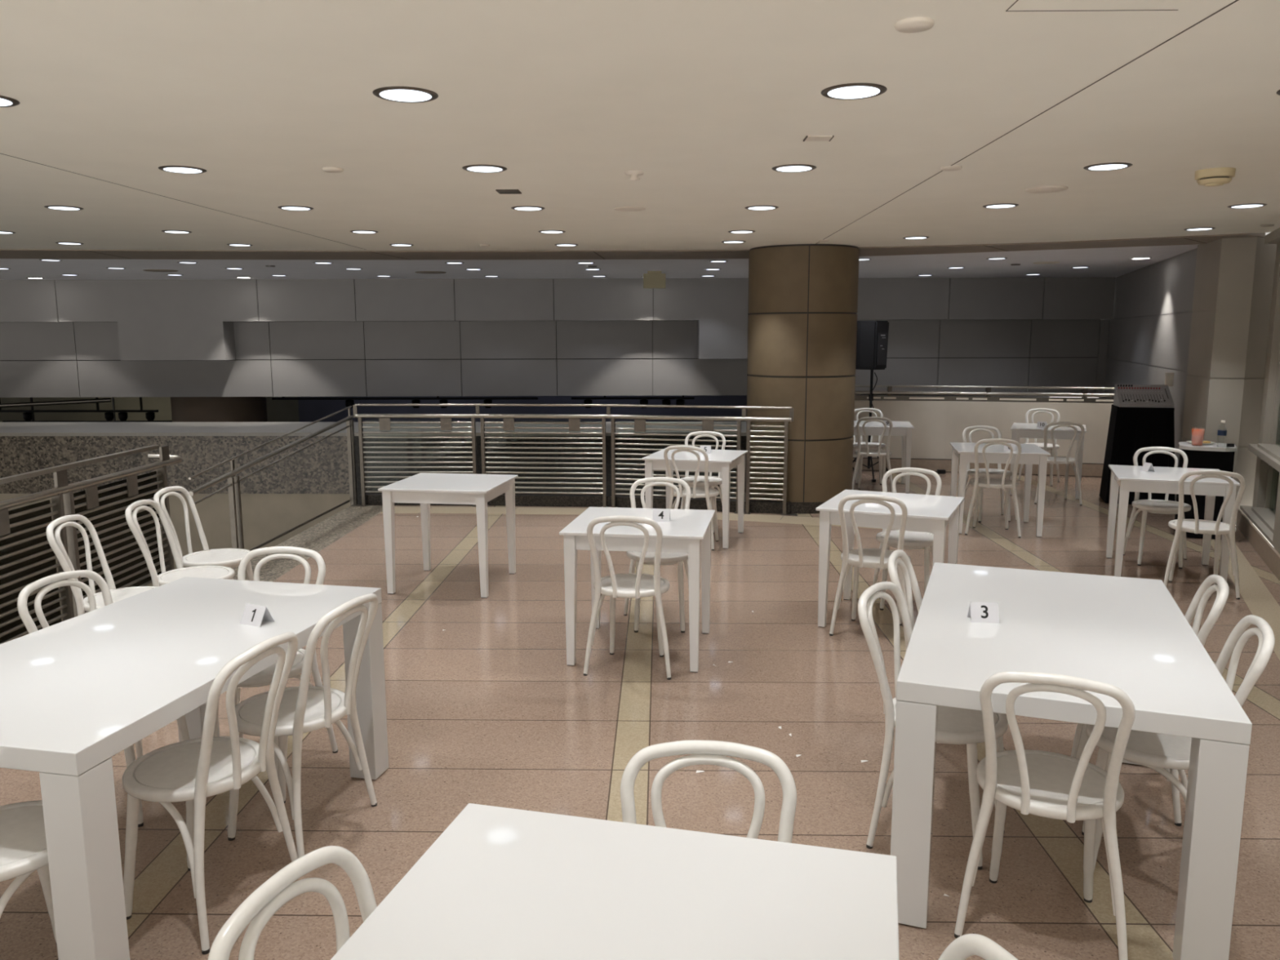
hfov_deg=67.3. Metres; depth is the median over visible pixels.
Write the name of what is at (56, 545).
bentwood chair
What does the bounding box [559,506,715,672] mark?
cafe table
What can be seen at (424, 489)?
cafe table
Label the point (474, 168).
recessed light
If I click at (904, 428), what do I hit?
cafe table
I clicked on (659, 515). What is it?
number card
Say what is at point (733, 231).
recessed light
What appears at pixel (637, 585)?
bentwood chair
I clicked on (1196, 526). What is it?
bentwood chair
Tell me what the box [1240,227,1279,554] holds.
wall
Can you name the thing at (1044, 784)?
bentwood chair
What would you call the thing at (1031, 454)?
cafe table
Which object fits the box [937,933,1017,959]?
bentwood chair
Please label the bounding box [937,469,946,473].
box
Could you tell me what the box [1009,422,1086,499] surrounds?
cafe table
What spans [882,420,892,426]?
number card
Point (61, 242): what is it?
recessed light
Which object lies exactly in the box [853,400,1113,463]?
wall
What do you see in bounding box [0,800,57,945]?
bentwood chair
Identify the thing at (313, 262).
recessed light
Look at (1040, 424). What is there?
number card
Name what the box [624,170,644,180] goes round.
sprinkler
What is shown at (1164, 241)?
trim
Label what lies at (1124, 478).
cafe table
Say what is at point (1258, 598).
trim
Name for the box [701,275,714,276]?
recessed light
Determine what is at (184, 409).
pier
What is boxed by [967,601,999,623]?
number card
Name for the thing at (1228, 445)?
battery pack
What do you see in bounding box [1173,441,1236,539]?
side table
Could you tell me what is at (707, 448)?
number card
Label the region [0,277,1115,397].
wall
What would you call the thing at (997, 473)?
bentwood chair
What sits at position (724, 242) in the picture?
recessed light
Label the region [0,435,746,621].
wall
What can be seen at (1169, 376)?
wall box
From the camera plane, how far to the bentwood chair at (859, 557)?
5.80 m
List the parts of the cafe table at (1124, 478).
leg, leg, leg, leg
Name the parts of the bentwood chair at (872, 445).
leg, seat, leg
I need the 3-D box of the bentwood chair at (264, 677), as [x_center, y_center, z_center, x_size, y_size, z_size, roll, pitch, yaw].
[-1.612,0.786,4.130,0.485,0.917,0.518,1,9,6]
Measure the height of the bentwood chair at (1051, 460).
0.917 m
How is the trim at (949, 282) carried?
attached to the wall at (714, 343)
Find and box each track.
[0,396,158,420]
[271,395,537,408]
[571,395,694,408]
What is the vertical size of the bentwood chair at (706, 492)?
0.917 m
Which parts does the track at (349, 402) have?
rail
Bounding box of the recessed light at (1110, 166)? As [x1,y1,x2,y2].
[1083,162,1132,170]
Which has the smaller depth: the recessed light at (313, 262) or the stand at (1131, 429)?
the stand at (1131, 429)
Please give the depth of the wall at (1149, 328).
12.20 m
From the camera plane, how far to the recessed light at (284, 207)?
6.77 m
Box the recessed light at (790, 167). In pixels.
[771,164,816,172]
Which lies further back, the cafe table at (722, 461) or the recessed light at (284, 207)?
the cafe table at (722, 461)
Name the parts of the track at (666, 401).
rail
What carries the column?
on the floor
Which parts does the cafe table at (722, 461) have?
leg, leg, leg, leg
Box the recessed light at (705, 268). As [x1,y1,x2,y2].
[705,268,721,270]
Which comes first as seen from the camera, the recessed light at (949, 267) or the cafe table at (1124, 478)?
the cafe table at (1124, 478)
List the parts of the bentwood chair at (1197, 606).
leg, leg, frame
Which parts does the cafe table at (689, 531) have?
leg, leg, leg, leg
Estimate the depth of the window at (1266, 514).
8.84 m
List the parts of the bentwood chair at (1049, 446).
seat, leg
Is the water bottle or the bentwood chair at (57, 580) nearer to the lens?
the bentwood chair at (57, 580)
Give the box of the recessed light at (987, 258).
[986,257,1007,259]
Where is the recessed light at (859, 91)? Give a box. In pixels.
[821,82,887,99]
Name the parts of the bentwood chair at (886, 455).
leg, seat, leg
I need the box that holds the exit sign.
[643,271,666,288]
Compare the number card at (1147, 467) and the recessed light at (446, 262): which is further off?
the recessed light at (446, 262)
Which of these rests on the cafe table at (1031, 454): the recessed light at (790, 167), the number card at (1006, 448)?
the number card at (1006, 448)
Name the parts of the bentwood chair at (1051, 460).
seat, leg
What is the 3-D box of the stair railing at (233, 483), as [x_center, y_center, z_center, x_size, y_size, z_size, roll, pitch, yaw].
[-3.272,0.129,8.951,0.066,1.380,3.619,0,9,2]
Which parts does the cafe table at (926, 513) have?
leg, leg, leg, leg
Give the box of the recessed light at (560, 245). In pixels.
[554,244,577,246]
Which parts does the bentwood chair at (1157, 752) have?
leg, leg, seat, frame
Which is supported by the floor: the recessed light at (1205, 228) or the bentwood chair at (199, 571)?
the bentwood chair at (199, 571)
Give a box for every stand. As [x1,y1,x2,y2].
[853,369,892,482]
[1099,404,1174,504]
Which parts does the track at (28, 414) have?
rail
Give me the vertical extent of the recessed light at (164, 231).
0.006 m
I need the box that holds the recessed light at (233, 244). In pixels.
[226,243,253,246]
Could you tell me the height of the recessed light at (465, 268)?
0.006 m
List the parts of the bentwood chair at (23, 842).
seat, leg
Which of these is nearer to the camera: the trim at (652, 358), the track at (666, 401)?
the trim at (652, 358)
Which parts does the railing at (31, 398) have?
rail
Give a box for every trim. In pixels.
[0,0,1238,249]
[0,232,1265,259]
[0,320,1097,395]
[0,422,746,435]
[91,238,1205,259]
[233,505,382,582]
[354,281,950,320]
[360,493,790,513]
[379,506,882,528]
[1210,538,1279,660]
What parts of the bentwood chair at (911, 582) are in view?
frame, leg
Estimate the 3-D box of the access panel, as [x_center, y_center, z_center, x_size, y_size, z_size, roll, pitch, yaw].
[0.818,-1.567,4.408,0.124,0.007,0.104,0,9,1]
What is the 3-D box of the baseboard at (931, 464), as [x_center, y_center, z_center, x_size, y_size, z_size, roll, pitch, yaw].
[4.042,-0.182,12.887,4.971,0.153,0.191,2,9,11]
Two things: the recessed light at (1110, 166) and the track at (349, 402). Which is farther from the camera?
the track at (349, 402)
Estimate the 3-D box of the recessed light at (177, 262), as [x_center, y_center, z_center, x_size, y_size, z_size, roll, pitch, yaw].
[-5.565,-2.675,11.825,0.240,0.006,0.240,0,9,1]
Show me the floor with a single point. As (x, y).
(488, 708)
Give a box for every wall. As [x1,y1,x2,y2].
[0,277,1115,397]
[0,320,1048,422]
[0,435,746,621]
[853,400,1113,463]
[1104,248,1197,501]
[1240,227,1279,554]
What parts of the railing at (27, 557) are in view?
clip plate, glass pane, rod panel, post, post, rail, handrail, clip plate, glass pane, rod panel, clip plate, post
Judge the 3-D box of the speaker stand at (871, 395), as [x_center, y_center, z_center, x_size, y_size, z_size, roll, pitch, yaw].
[2.971,-0.710,12.306,0.667,1.400,0.591,0,9,1]
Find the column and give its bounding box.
[745,244,859,513]
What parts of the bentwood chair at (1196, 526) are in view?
leg, seat, leg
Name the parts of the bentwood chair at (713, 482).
leg, seat, leg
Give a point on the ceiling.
(702, 98)
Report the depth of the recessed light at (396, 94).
3.58 m
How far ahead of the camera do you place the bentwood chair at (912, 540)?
6.59 m
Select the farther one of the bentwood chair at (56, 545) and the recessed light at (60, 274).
the recessed light at (60, 274)
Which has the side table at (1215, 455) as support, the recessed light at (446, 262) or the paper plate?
the paper plate
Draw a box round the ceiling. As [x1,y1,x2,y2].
[0,0,1279,279]
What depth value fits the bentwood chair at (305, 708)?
3.50 m
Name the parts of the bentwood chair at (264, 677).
leg, seat, leg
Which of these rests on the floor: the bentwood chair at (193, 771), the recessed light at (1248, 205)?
the bentwood chair at (193, 771)
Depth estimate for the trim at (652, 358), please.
16.10 m
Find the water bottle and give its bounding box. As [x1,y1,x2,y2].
[1217,420,1226,435]
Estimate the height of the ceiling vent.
0.009 m
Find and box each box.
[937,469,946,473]
[1164,372,1173,386]
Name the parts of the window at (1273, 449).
pane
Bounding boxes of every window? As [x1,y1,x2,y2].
[1251,464,1279,533]
[1257,346,1279,461]
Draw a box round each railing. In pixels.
[0,444,182,644]
[2,397,172,422]
[188,405,357,568]
[351,403,797,515]
[854,385,1114,403]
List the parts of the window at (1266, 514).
pane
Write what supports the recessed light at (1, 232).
in the ceiling
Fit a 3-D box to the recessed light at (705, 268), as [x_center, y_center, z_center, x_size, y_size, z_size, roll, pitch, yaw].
[1.009,-2.918,13.315,0.240,0.006,0.240,0,9,1]
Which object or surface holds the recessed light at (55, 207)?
in the ceiling
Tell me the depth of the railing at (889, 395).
12.75 m
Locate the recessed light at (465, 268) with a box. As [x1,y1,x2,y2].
[465,268,481,270]
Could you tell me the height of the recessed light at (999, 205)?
0.006 m
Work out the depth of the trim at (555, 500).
10.42 m
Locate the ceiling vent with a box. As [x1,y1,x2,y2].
[495,189,521,194]
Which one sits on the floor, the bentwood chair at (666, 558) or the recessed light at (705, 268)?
the bentwood chair at (666, 558)
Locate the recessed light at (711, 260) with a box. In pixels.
[709,260,727,262]
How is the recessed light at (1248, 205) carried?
in the ceiling
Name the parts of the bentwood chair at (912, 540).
leg, seat, leg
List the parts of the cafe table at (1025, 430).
leg, leg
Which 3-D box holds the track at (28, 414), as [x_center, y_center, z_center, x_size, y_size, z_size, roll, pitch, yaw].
[-10.426,-1.438,17.409,3.400,0.720,0.146,0,9,1]
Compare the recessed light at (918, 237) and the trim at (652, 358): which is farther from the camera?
the trim at (652, 358)
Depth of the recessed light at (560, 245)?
9.64 m
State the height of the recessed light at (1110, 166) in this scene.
0.006 m
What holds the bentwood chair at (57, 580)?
on the floor
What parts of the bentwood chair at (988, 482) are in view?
leg, seat, leg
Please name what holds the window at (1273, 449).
in the wall at (1264, 459)
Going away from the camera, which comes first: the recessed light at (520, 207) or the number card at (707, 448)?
the recessed light at (520, 207)
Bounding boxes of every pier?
[170,396,267,422]
[1181,236,1276,524]
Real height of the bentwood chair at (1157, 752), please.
0.917 m
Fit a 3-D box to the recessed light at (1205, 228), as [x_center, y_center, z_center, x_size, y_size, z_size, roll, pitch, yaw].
[4.842,-2.170,8.317,0.240,0.006,0.240,0,9,1]
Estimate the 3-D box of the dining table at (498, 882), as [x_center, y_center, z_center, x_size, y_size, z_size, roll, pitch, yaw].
[-0.132,1.263,1.336,0.937,0.803,1.642,2,9,14]
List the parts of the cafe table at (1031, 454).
leg, leg, leg, leg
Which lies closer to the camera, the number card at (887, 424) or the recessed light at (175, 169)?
the recessed light at (175, 169)
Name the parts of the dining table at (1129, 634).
leg, leg, leg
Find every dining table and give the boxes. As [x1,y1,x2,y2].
[0,577,388,959]
[330,803,899,959]
[890,562,1252,959]
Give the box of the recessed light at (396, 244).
[389,243,413,246]
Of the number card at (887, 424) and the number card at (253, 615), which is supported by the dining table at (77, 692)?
the number card at (253, 615)
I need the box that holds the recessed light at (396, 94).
[372,86,438,102]
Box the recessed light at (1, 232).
[0,231,15,234]
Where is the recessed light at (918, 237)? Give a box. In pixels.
[902,235,928,239]
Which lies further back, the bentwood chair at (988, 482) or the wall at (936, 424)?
the wall at (936, 424)
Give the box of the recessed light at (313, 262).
[313,262,333,263]
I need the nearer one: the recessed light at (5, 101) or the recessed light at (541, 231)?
the recessed light at (5, 101)
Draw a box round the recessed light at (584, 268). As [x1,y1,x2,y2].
[584,268,600,270]
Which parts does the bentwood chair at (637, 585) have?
leg, seat, leg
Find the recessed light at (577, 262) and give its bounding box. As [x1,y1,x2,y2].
[577,262,594,263]
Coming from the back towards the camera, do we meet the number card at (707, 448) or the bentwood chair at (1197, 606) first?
the number card at (707, 448)
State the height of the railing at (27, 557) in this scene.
1.090 m
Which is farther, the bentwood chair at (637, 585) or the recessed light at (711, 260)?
the recessed light at (711, 260)
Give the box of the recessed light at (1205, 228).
[1183,226,1215,231]
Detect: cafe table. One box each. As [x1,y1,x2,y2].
[377,472,518,598]
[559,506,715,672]
[641,448,747,548]
[815,489,964,627]
[853,420,914,493]
[950,442,1050,537]
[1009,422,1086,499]
[1106,464,1239,582]
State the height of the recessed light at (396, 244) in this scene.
0.006 m
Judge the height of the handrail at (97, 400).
0.210 m
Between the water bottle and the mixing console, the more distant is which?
the mixing console
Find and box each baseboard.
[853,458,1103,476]
[1235,508,1279,581]
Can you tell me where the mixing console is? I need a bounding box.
[1113,384,1173,408]
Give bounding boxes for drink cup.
[1191,428,1204,445]
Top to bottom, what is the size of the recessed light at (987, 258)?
0.006 m
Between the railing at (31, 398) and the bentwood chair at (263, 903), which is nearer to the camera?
the bentwood chair at (263, 903)
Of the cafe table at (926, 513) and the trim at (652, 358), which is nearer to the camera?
the cafe table at (926, 513)
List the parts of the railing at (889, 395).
post, handrail, rail, post, post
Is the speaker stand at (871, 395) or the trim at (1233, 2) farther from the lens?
the speaker stand at (871, 395)
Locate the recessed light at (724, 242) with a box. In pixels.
[721,240,745,243]
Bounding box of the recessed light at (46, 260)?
[39,258,62,261]
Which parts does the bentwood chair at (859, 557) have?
leg, seat, leg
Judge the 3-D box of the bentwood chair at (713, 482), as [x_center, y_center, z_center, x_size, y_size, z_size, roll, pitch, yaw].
[0.590,0.011,9.200,0.485,0.917,0.518,2,9,13]
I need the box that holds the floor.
[0,470,1279,959]
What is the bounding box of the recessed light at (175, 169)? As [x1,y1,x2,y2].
[158,165,206,173]
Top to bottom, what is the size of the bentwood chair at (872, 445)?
0.917 m
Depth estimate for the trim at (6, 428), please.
13.18 m
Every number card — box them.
[240,603,275,626]
[652,508,670,521]
[699,445,711,453]
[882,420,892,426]
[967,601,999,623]
[1004,443,1015,451]
[1036,421,1046,427]
[1140,462,1155,471]
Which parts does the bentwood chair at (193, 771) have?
leg, leg, seat, frame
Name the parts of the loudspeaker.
panel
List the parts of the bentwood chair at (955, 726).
frame, seat, leg, leg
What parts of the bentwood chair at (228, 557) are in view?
frame, seat, leg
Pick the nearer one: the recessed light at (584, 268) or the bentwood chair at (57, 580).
the bentwood chair at (57, 580)
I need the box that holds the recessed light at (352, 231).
[350,230,377,233]
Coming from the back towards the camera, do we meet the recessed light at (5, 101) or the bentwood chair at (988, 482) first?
the bentwood chair at (988, 482)
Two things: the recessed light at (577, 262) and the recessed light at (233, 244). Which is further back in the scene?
the recessed light at (577, 262)
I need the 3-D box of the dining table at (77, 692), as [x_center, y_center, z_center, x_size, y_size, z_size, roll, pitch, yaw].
[-1.714,0.956,3.389,0.937,0.803,1.642,2,9,12]
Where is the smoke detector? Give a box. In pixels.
[1195,167,1235,186]
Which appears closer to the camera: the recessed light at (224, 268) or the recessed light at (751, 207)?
the recessed light at (751, 207)
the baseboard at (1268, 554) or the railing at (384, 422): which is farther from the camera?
the railing at (384, 422)
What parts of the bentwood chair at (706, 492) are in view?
seat, leg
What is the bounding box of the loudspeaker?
[855,320,888,369]
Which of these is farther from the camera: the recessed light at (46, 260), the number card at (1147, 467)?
the recessed light at (46, 260)
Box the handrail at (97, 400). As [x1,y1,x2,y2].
[0,398,111,408]
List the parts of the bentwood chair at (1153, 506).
leg, seat, leg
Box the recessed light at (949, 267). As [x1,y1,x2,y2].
[947,266,964,268]
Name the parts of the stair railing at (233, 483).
post, post, rail, handrail, rail, post, post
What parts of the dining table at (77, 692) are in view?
leg, leg, leg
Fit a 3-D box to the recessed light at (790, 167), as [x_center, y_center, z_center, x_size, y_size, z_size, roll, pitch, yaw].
[0.836,-1.690,5.214,0.240,0.006,0.240,0,9,1]
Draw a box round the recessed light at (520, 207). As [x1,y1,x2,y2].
[511,205,545,210]
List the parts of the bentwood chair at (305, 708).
leg, leg, seat, frame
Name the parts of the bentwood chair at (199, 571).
frame, seat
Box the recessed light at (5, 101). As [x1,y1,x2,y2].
[0,95,19,106]
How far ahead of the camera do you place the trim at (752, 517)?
10.09 m
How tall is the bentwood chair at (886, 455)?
0.917 m
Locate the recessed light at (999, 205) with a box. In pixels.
[982,203,1018,208]
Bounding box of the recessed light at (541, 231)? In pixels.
[537,230,565,233]
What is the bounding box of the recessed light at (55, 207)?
[44,205,83,210]
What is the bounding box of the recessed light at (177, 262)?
[177,262,198,263]
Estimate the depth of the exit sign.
13.69 m
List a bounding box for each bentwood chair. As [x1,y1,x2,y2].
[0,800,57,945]
[17,569,189,826]
[45,514,155,616]
[122,631,297,954]
[124,499,235,586]
[153,485,253,580]
[208,845,377,959]
[213,546,337,777]
[227,593,378,857]
[583,515,671,679]
[620,740,796,843]
[623,476,690,632]
[663,444,719,551]
[680,431,725,533]
[829,493,911,635]
[852,416,893,492]
[853,407,885,484]
[857,581,1008,870]
[872,467,942,610]
[887,549,1004,751]
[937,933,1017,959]
[954,671,1135,959]
[962,425,1012,522]
[964,438,1022,537]
[1017,408,1060,486]
[1034,422,1084,505]
[1071,574,1229,826]
[1081,614,1275,870]
[1123,446,1191,568]
[1164,470,1245,599]
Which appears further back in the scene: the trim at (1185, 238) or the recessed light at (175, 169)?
the trim at (1185, 238)
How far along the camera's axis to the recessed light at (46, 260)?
11.34 m
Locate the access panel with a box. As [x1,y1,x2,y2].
[803,135,834,141]
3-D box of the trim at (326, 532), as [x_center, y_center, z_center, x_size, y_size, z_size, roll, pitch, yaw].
[-3.121,1.291,4.882,0.550,0.300,11.530,0,9,1]
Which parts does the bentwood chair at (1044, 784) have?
leg, seat, leg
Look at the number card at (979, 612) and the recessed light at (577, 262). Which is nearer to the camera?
the number card at (979, 612)
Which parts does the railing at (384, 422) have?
plate, post, clip plate, rod panel, clip plate, post, post, clip plate, rod panel, rail, handrail, clip plate, post, post, clip plate, rod panel, clip plate, post, post, rod panel, post, plate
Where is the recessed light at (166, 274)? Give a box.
[165,274,182,275]
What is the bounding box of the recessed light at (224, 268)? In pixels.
[224,267,243,269]
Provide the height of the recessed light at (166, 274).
0.006 m
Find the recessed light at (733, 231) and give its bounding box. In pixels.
[728,230,755,233]
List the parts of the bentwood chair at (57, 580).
frame, leg, leg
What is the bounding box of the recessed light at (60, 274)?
[60,274,77,275]
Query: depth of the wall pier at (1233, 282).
9.17 m
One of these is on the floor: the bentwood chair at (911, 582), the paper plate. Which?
the bentwood chair at (911, 582)
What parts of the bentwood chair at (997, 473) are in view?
leg, seat, leg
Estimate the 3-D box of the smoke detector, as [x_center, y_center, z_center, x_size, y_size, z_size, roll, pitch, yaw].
[3.188,-1.675,5.332,0.196,0.083,0.196,0,9,1]
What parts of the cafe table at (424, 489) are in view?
leg, leg, leg, leg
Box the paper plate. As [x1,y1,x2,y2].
[1186,440,1214,444]
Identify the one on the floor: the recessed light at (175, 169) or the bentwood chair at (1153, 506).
the bentwood chair at (1153, 506)
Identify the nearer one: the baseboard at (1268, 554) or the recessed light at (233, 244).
the baseboard at (1268, 554)
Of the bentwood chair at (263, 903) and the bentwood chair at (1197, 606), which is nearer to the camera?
the bentwood chair at (263, 903)
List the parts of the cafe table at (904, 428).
leg, leg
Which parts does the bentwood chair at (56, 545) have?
frame, seat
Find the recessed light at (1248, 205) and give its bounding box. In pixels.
[1226,203,1266,208]
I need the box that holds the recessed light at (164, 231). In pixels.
[161,230,191,233]
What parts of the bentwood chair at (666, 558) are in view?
leg, seat, leg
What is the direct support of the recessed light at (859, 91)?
in the ceiling
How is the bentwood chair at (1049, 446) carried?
on the floor
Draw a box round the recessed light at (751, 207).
[744,205,778,210]
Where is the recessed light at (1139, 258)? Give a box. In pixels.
[1129,257,1151,259]
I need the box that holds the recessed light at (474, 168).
[462,164,506,173]
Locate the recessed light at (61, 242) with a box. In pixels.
[55,241,84,244]
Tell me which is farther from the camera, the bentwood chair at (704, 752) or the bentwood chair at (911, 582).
the bentwood chair at (911, 582)
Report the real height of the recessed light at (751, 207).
0.006 m
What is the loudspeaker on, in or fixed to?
on the speaker stand at (871, 395)
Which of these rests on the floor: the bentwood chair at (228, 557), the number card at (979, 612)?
the bentwood chair at (228, 557)
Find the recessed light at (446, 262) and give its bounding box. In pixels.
[445,262,463,263]
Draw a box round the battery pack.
[1226,443,1234,447]
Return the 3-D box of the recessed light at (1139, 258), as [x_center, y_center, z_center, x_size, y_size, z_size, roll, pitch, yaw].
[6.022,-2.664,11.555,0.240,0.006,0.240,0,9,1]
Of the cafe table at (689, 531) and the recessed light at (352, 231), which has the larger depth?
the recessed light at (352, 231)
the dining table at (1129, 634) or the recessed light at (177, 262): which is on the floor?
the dining table at (1129, 634)
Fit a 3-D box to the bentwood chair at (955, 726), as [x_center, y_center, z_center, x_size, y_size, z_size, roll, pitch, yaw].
[1.081,0.868,3.543,0.518,0.917,0.485,6,10,34]
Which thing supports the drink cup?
on the side table at (1215, 455)
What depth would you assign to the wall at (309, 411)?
20.11 m
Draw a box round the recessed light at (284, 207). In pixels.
[277,205,313,210]

